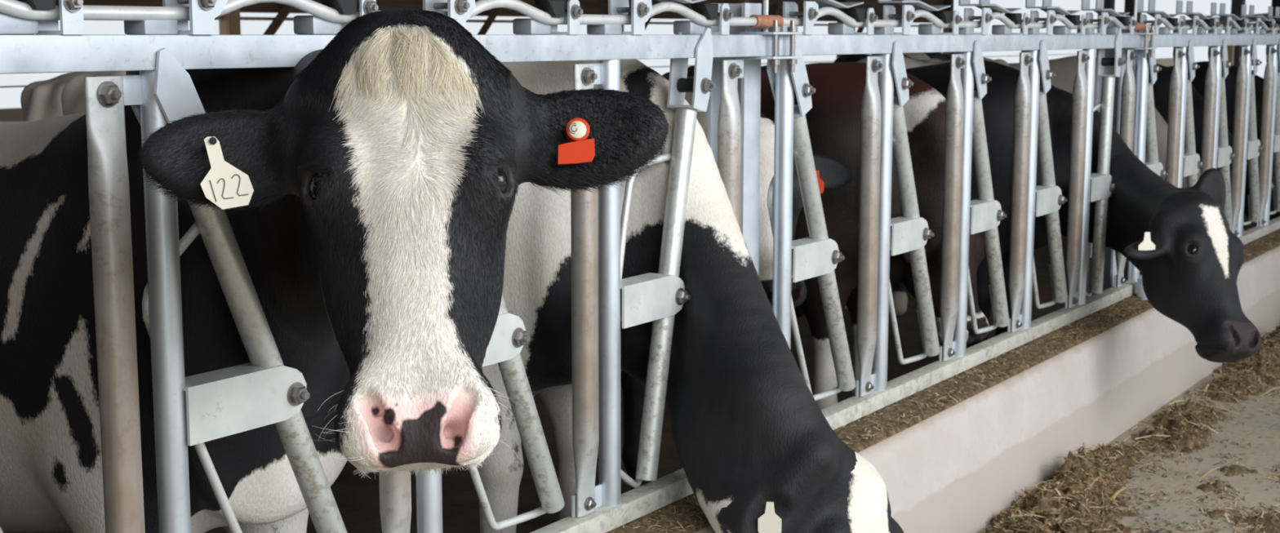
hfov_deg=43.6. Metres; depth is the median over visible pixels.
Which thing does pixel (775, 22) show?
clamp
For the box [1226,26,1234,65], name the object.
pillar
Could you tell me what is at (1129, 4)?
pillar
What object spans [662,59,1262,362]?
cow
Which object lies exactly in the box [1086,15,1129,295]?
support post
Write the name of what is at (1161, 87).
cow
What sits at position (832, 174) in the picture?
cow
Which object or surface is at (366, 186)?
cow
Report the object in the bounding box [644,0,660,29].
brace
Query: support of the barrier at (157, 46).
on the curb
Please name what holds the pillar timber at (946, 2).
on the floor
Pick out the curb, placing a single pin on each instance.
(950, 471)
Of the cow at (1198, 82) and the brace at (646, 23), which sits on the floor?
the cow at (1198, 82)
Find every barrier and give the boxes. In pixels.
[0,0,772,532]
[766,0,1142,430]
[1123,0,1279,294]
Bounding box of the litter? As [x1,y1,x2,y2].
[982,364,1279,532]
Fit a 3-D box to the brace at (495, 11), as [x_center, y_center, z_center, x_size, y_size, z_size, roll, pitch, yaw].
[-1.981,-2.954,20.164,0.120,0.985,0.985,5,10,33]
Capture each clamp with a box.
[738,0,802,72]
[1122,0,1157,57]
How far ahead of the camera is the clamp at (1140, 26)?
6.68 m
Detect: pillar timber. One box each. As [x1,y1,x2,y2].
[218,8,240,34]
[737,0,749,3]
[836,0,848,58]
[942,0,953,56]
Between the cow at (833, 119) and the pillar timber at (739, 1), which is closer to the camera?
the cow at (833, 119)
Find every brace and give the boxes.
[263,4,293,34]
[477,7,502,34]
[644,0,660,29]
[761,2,778,31]
[856,5,872,32]
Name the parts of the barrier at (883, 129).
upright post, fork plate, lock plate, hook rod, latch plate, post, upright post, fork plate, lock plate, hook rod, latch plate, post, rail, lock rod, upright post, fork plate, rail, lock plate, hook rod, post, latch plate, upright post, fork plate, lock plate, hook rod, post, latch plate, upright post, hook rod, lock plate, fork plate, post, latch plate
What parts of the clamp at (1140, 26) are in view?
lift rod, clamp plate, clamp plate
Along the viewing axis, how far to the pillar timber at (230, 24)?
16.75 m
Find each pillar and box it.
[1095,0,1115,57]
[1124,0,1142,32]
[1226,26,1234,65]
[1231,0,1245,66]
[1270,0,1279,67]
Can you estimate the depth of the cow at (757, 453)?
3.74 m
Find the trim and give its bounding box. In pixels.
[0,53,1096,87]
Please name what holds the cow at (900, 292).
on the floor
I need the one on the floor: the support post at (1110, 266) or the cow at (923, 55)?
the cow at (923, 55)
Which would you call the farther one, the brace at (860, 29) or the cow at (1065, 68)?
the brace at (860, 29)
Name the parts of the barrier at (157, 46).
latch plate, post, upright post, fork plate, hook rod, lock plate, latch plate, lock rod, rail, post, upright post, lock plate, hook rod, latch plate, post, upright post, rail, lock plate, hook rod, fork plate, latch plate, post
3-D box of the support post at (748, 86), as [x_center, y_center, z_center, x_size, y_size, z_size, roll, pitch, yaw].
[0.246,-0.089,4.229,0.130,1.198,0.100,5,10,33]
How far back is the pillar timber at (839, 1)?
28.59 m
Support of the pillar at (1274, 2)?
on the floor
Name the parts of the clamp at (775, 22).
lift rod, clamp plate, clamp plate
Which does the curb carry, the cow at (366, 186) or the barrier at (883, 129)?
the barrier at (883, 129)
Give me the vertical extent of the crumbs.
0.046 m
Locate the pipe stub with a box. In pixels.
[1134,277,1147,300]
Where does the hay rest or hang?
on the floor
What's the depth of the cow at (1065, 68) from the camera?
10.13 m
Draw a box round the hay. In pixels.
[984,322,1279,532]
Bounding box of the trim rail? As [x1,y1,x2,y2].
[214,16,918,26]
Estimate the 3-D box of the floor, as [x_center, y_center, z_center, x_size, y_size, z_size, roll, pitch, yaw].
[3.204,-0.207,12.368,20.260,0.100,60.001,5,10,33]
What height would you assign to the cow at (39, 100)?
1.424 m
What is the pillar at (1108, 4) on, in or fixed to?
on the floor
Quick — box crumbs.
[606,228,1279,532]
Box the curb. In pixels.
[694,245,1279,532]
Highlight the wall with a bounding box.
[0,0,1173,121]
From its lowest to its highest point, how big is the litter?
0.041 m
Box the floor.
[32,153,1279,532]
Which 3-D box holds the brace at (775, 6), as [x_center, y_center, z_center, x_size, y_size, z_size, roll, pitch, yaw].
[1.993,-3.815,26.105,0.120,0.985,0.985,5,10,33]
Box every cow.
[0,8,671,532]
[20,71,96,121]
[61,59,903,532]
[620,75,852,489]
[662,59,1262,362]
[662,62,989,409]
[794,56,1009,317]
[833,52,950,62]
[910,55,1244,273]
[1132,63,1279,222]
[1166,61,1263,141]
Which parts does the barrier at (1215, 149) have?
upright post, fork plate, lock plate, post, latch plate, upright post, fork plate, lock plate, rail, post, latch plate, rail, lock rod, upright post, fork plate, lock plate, post, latch plate, upright post, hook rod, fork plate, lock plate, post, latch plate, upright post, hook rod, fork plate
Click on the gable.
(1265, 15)
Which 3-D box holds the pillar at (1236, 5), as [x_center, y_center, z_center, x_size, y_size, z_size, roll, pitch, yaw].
[15.118,-6.352,40.467,0.280,4.000,0.280,5,10,33]
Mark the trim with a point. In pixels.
(1095, 53)
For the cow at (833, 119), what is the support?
on the floor
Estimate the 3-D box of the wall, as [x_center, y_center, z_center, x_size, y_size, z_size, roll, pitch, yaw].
[-4.301,-2.357,17.076,0.200,2.805,76.001,5,10,33]
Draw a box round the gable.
[1185,13,1271,27]
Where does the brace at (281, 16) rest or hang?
attached to the pillar timber at (230, 24)
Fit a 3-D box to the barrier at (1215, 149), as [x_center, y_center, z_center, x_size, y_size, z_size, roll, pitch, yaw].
[2.964,-0.693,8.077,0.120,1.258,3.157,5,10,33]
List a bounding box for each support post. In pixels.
[706,2,761,274]
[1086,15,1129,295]
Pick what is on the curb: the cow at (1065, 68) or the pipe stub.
the pipe stub
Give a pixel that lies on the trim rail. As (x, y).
(242, 18)

